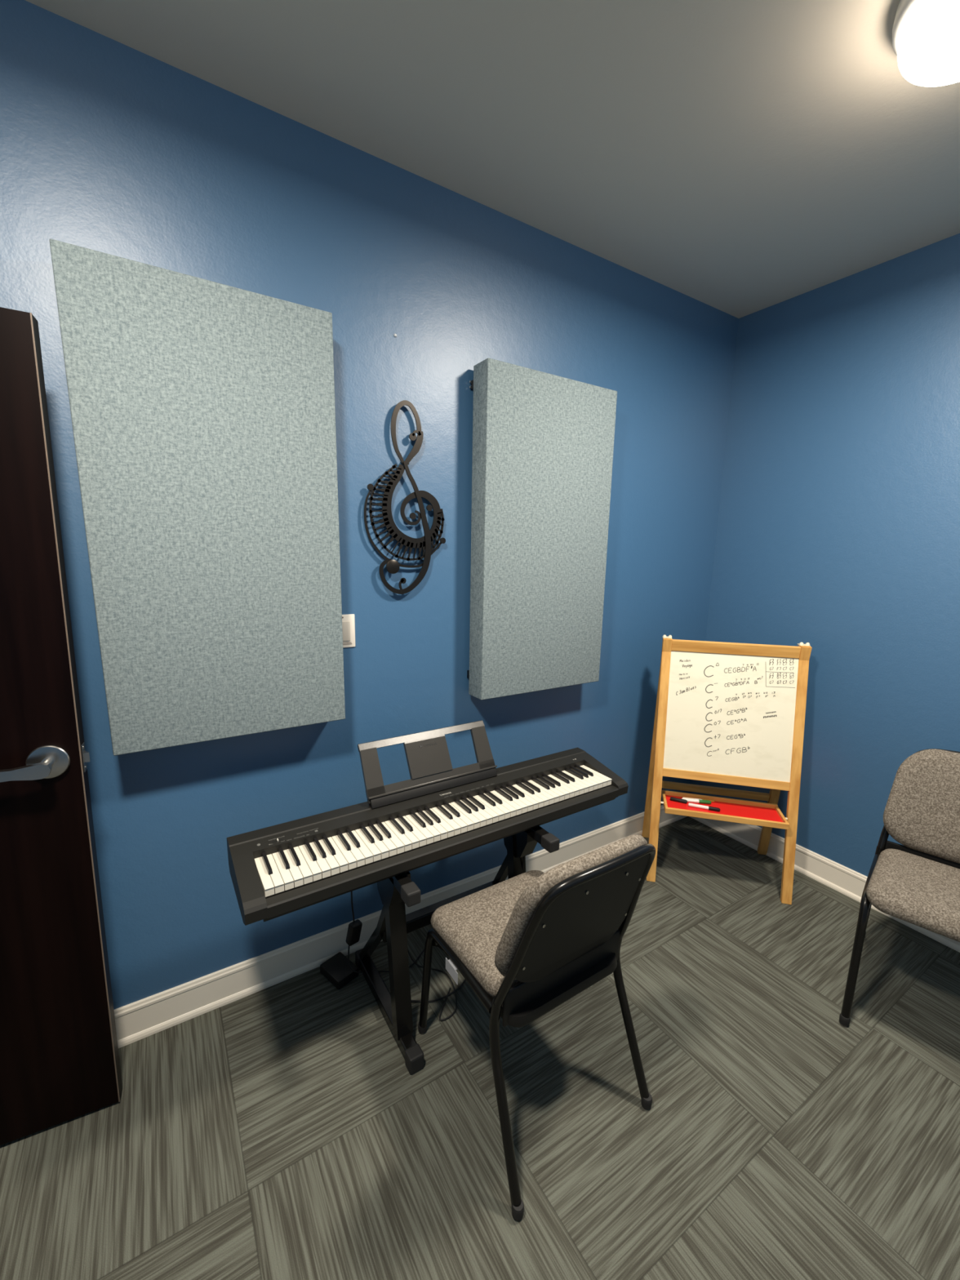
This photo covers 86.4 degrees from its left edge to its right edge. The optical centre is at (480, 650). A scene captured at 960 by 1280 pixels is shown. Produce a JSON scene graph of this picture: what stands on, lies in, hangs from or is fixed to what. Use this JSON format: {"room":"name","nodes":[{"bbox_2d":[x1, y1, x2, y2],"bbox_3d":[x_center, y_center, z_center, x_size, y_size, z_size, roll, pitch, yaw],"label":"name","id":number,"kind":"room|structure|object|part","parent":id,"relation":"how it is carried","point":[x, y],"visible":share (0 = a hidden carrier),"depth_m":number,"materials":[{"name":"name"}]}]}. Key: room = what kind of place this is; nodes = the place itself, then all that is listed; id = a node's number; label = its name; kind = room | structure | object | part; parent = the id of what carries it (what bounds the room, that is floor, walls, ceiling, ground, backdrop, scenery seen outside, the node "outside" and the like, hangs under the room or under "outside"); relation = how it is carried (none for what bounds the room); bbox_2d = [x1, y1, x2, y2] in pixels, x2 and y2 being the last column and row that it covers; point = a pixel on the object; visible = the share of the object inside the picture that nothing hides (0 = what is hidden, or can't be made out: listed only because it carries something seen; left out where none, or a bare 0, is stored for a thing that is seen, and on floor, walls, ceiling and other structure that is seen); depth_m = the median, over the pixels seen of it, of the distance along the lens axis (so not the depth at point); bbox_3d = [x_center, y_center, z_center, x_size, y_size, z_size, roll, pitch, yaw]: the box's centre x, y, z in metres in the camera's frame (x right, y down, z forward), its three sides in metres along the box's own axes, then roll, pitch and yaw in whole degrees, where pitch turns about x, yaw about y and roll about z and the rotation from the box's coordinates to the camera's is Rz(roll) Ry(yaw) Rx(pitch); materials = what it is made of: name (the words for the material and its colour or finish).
{"room":"music room","nodes":[
{"label":"music room","id":0,"kind":"room"},
{"bbox_2d":[0,0,738,1009],"bbox_3d":[-0.342,-0.192,1.894,4.000,2.717,0.120,-6,13,-32],"label":"wall","id":1,"kind":"structure","parent":0,"point":[108,146],"depth_m":1.70,"materials":[{"name":"blue paint"}]},
{"bbox_2d":[48,238,345,755],"bbox_3d":[-0.737,-0.354,1.462,0.637,1.221,0.116,-6,13,-32],"label":"acoustic panel","id":2,"kind":"object","parent":1,"relation":"attached to","point":[202,411],"visible":1,"depth_m":1.38,"materials":[{"name":"fabric"}]},
{"bbox_2d":[342,613,355,647],"bbox_3d":[-0.466,-0.067,1.761,0.070,0.115,0.010,-6,13,-32],"label":"light switch","id":3,"kind":"object","parent":1,"relation":"attached to","point":[348,620],"visible":0.58,"depth_m":1.76,"materials":[{"name":"beige plastic"}]},
{"bbox_2d":[114,804,686,1048],"bbox_3d":[-0.330,1.091,2.083,3.760,0.128,0.016,-6,13,-32],"label":"baseboard","id":4,"kind":"structure","parent":1,"relation":"attached to","point":[145,1017],"depth_m":1.84,"materials":[{"name":"beige paint"}]},
{"bbox_2d":[364,400,445,594],"bbox_3d":[-0.260,-0.525,1.786,0.308,0.650,0.034,-6,13,-32],"label":"wall art","id":5,"kind":"object","parent":1,"relation":"attached to","point":[424,543],"visible":1,"depth_m":1.78,"materials":[{"name":"black metal"}]},
{"bbox_3d":[-0.264,-0.427,1.795,0.200,0.455,0.005,-6,13,-32],"label":"stem","id":6,"kind":"part","parent":5,"relation":"part of","materials":[{"name":"black metal"}]},
{"bbox_2d":[466,357,617,699],"bbox_3d":[0.247,-0.443,2.080,0.639,1.220,0.116,-6,13,-32],"label":"acoustic panel","id":7,"kind":"object","parent":1,"relation":"attached to","point":[543,442],"visible":1,"depth_m":2.00,"materials":[{"name":"fabric"}]},
{"bbox_2d":[0,816,959,1279],"bbox_3d":[-0.341,1.443,0.853,5.380,0.100,2.960,-6,13,-32],"label":"floor","id":8,"kind":"structure","parent":0,"point":[284,1130],"depth_m":1.39,"materials":[{"name":"carpet"}]},
{"bbox_2d":[320,951,359,989],"bbox_3d":[-0.519,1.173,1.878,0.120,0.035,0.090,10,14,39],"label":"sustain pedal","id":9,"kind":"object","parent":8,"relation":"on","point":[336,970],"visible":0.96,"depth_m":1.86,"materials":[{"name":"black plastic"}]},
{"bbox_2d":[345,891,465,1002],"bbox_3d":[-0.226,0.890,1.809,0.446,0.623,0.258,-6,13,-32],"label":"power adapter","id":10,"kind":"object","parent":8,"relation":"on","point":[354,928],"visible":0.61,"depth_m":1.80,"materials":[{"name":"black plastic"}]},
{"bbox_2d":[407,948,457,1021],"bbox_3d":[-0.178,0.903,1.772,0.166,0.627,0.294,-6,13,-32],"label":"cable","id":11,"kind":"object","parent":8,"relation":"on","point":[414,962],"visible":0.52,"depth_m":1.80,"materials":[{"name":"black rubber"}]},
{"bbox_2d":[355,826,559,1075],"bbox_3d":[-0.110,0.897,1.794,0.548,0.625,0.521,-6,13,-32],"label":"keyboard stand","id":12,"kind":"object","parent":8,"relation":"on","point":[393,925],"visible":0.72,"depth_m":1.60,"materials":[{"name":"black metal"},{"name":"black plastic"}]},
{"bbox_3d":[-0.256,0.944,1.588,0.052,0.520,0.103,-6,13,-32],"label":"post","id":13,"kind":"part","parent":12,"relation":"part of","materials":[{"name":"black metal"}]},
{"bbox_3d":[-0.319,0.631,1.605,0.036,0.036,0.462,-6,13,-32],"label":"arm","id":14,"kind":"part","parent":12,"relation":"part of","materials":[{"name":"black metal"}]},
{"bbox_2d":[226,720,628,925],"bbox_3d":[-0.092,0.451,1.686,1.326,0.292,0.340,-6,13,-33],"label":"digital piano","id":15,"kind":"object","parent":12,"relation":"on","point":[442,811],"visible":1,"depth_m":1.59,"materials":[{"name":"black plastic"}]},
{"bbox_3d":[-0.179,0.363,1.753,0.154,0.116,0.071,-6,13,-33],"label":"rest plate","id":16,"kind":"part","parent":15,"relation":"part of","materials":[{"name":"grey plastic"}]},
{"bbox_3d":[0.121,0.900,1.856,0.052,0.520,0.078,-6,13,-32],"label":"post","id":17,"kind":"part","parent":12,"relation":"part of","materials":[{"name":"black metal"}]},
{"bbox_3d":[0.102,0.588,1.869,0.036,0.036,0.462,-6,13,-32],"label":"arm","id":18,"kind":"part","parent":12,"relation":"part of","materials":[{"name":"black metal"}]},
{"bbox_2d":[417,834,655,1220],"bbox_3d":[0.142,0.844,1.466,0.486,0.862,0.583,-6,13,-32],"label":"padded chair","id":19,"kind":"object","parent":8,"relation":"on","point":[526,944],"visible":1,"depth_m":1.27,"materials":[{"name":"black"}]},
{"bbox_3d":[-0.082,1.044,1.460,0.030,0.443,0.410,-6,13,-32],"label":"leg","id":20,"kind":"part","parent":19,"relation":"part of","materials":[{"name":"black metal"}]},
{"bbox_3d":[0.113,0.807,1.505,0.431,0.074,0.378,-6,13,-32],"label":"seat","id":21,"kind":"part","parent":19,"relation":"part of","materials":[{"name":"fabric"}]},
{"bbox_3d":[0.060,1.085,1.221,0.030,0.464,0.161,-4,12,-25],"label":"leg","id":22,"kind":"part","parent":19,"relation":"part of","materials":[{"name":"black metal"}]},
{"bbox_3d":[0.249,0.629,1.264,0.440,0.360,0.149,-6,13,-32],"label":"backrest","id":23,"kind":"part","parent":19,"relation":"part of","materials":[{"name":"fabric"}]},
{"bbox_3d":[0.259,0.659,1.253,0.444,0.409,0.170,-6,13,-32],"label":"frame","id":24,"kind":"part","parent":19,"relation":"part of","materials":[{"name":"black metal"}]},
{"bbox_3d":[0.264,0.642,1.243,0.395,0.328,0.122,-6,13,-32],"label":"plate","id":25,"kind":"part","parent":19,"relation":"part of","materials":[{"name":"black plastic"}]},
{"bbox_3d":[0.431,1.046,1.459,0.030,0.464,0.161,-8,14,-40],"label":"leg","id":26,"kind":"part","parent":19,"relation":"part of","materials":[{"name":"black metal"}]},
{"bbox_2d":[641,635,812,904],"bbox_3d":[1.162,0.517,2.470,0.627,1.163,0.427,4,11,14],"label":"easel","id":27,"kind":"object","parent":8,"relation":"on","point":[726,713],"visible":1,"depth_m":2.37,"materials":[{"name":"brown wood"}]},
{"bbox_3d":[0.902,0.486,2.632,0.040,1.152,0.236,4,11,14],"label":"leg","id":28,"kind":"part","parent":27,"relation":"part of","materials":[{"name":"brown wood"}]},
{"bbox_3d":[0.855,0.520,2.453,0.040,1.152,0.236,4,11,14],"label":"leg","id":29,"kind":"part","parent":27,"relation":"part of","materials":[{"name":"brown wood"}]},
{"bbox_2d":[670,796,687,803],"bbox_3d":[0.952,0.719,2.457,0.076,0.018,0.018,6,12,24],"label":"marker","id":30,"kind":"object","parent":27,"relation":"on","point":[675,799],"visible":1,"depth_m":2.45,"materials":[{"name":"black plastic"}]},
{"bbox_2d":[681,798,711,804],"bbox_3d":[1.034,0.721,2.451,0.132,0.018,0.018,3,11,9],"label":"marker","id":31,"kind":"object","parent":27,"relation":"on","point":[689,800],"visible":0.98,"depth_m":2.44,"materials":[{"name":"beige plastic"}]},
{"bbox_2d":[688,803,719,811],"bbox_3d":[1.046,0.733,2.394,0.136,0.017,0.017,5,12,21],"label":"marker","id":32,"kind":"object","parent":27,"relation":"on","point":[711,808],"visible":1,"depth_m":2.39,"materials":[{"name":"beige plastic"}]},
{"bbox_3d":[1.192,0.722,2.646,0.544,0.038,0.024,4,11,14],"label":"cross rail","id":33,"kind":"part","parent":27,"relation":"part of","materials":[{"name":"brown wood"}]},
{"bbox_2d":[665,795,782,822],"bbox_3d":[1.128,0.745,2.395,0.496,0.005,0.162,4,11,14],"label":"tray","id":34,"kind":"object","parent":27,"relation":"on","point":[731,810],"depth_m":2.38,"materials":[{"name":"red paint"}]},
{"bbox_2d":[661,790,789,829],"bbox_3d":[1.128,0.739,2.393,0.516,0.030,0.184,4,11,14],"label":"tray","id":35,"kind":"object","parent":27,"relation":"on","point":[735,811],"depth_m":2.37,"materials":[{"name":"brown wood"}]},
{"bbox_3d":[1.135,0.597,2.382,0.544,0.041,0.024,4,11,14],"label":"rail","id":36,"kind":"part","parent":27,"relation":"part of","materials":[{"name":"brown wood"}]},
{"bbox_3d":[1.173,-0.011,2.374,0.544,0.054,0.026,4,11,14],"label":"rail","id":37,"kind":"part","parent":27,"relation":"part of","materials":[{"name":"brown wood"}]},
{"bbox_3d":[1.171,-0.009,2.364,0.544,0.054,0.026,4,11,14],"label":"rail","id":38,"kind":"part","parent":27,"relation":"part of","materials":[{"name":"brown wood"}]},
{"bbox_3d":[1.469,0.524,2.491,0.040,1.152,0.236,4,11,14],"label":"leg","id":39,"kind":"part","parent":27,"relation":"part of","materials":[{"name":"brown wood"}]},
{"bbox_3d":[1.421,0.558,2.311,0.040,1.152,0.236,4,11,14],"label":"leg","id":40,"kind":"part","parent":27,"relation":"part of","materials":[{"name":"brown wood"}]},
{"bbox_2d":[839,748,959,1026],"bbox_3d":[1.568,0.827,1.696,0.486,0.862,0.583,11,15,42],"label":"padded chair","id":41,"kind":"object","parent":8,"relation":"on","point":[917,882],"visible":1,"depth_m":1.79,"materials":[{"name":"black"}]},
{"bbox_3d":[1.355,1.003,1.814,0.030,0.443,0.410,11,15,42],"label":"leg","id":42,"kind":"part","parent":41,"relation":"part of","materials":[{"name":"black metal"}]},
{"bbox_3d":[1.538,0.958,2.022,0.030,0.464,0.161,9,13,34],"label":"leg","id":43,"kind":"part","parent":41,"relation":"part of","materials":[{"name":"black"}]},
{"bbox_3d":[1.531,0.805,1.652,0.431,0.074,0.378,11,15,42],"label":"seat","id":44,"kind":"part","parent":41,"relation":"part of","materials":[{"name":"fabric"}]},
{"bbox_3d":[1.714,0.581,1.802,0.444,0.409,0.170,11,15,42],"label":"frame","id":45,"kind":"part","parent":41,"relation":"part of","materials":[{"name":"black metal"}]},
{"bbox_3d":[1.701,0.557,1.783,0.440,0.360,0.149,11,15,42],"label":"backrest","id":46,"kind":"part","parent":41,"relation":"part of","materials":[{"name":"fabric"}]},
{"bbox_2d":[25,0,959,318],"bbox_3d":[-0.288,-1.323,0.320,5.380,0.100,2.960,-6,13,-32],"label":"ceiling","id":47,"kind":"structure","parent":0,"point":[740,158],"depth_m":1.38,"materials":[{"name":"beige paint"}]},
{"bbox_2d":[892,0,959,86],"bbox_3d":[1.044,-1.330,1.065,0.304,0.118,0.304,-6,13,-32],"label":"ceiling light","id":48,"kind":"object","parent":47,"relation":"attached to","point":[926,33],"visible":1,"depth_m":1.09,"materials":[{"name":"white metal"}]},
{"bbox_2d":[689,233,959,876],"bbox_3d":[1.981,-0.142,1.860,0.120,2.717,2.440,-6,13,-32],"label":"wall","id":49,"kind":"structure","parent":0,"point":[838,527],"depth_m":2.25,"materials":[{"name":"blue paint"}]},
{"bbox_2d":[688,816,959,952],"bbox_3d":[1.900,1.135,2.069,0.016,0.128,2.440,-6,13,-32],"label":"baseboard","id":50,"kind":"structure","parent":49,"relation":"attached to","point":[850,882],"depth_m":2.49,"materials":[{"name":"beige paint"}]},
{"bbox_3d":[-1.295,0.191,-0.190,0.120,2.717,2.440,-6,13,-32],"label":"wall","id":51,"kind":"structure","parent":0,"visible":0},
{"bbox_2d":[0,306,122,1145],"bbox_3d":[-1.384,0.297,1.062,0.930,2.000,0.162,-3,12,-27],"label":"door","id":52,"kind":"structure","parent":51,"relation":"in","point":[60,1063],"depth_m":1.23,"materials":[{"name":"brown wood"}]},
{"bbox_3d":[-1.053,0.273,1.165,0.127,0.035,0.052,-3,12,-27],"label":"lever handle","id":53,"kind":"part","parent":52,"relation":"part of","materials":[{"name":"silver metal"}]},
{"bbox_3d":[-0.982,0.264,1.266,0.002,0.070,0.025,-3,12,-27],"label":"latch plate","id":54,"kind":"part","parent":52,"relation":"part of","materials":[{"name":"silver metal"}]}
]}

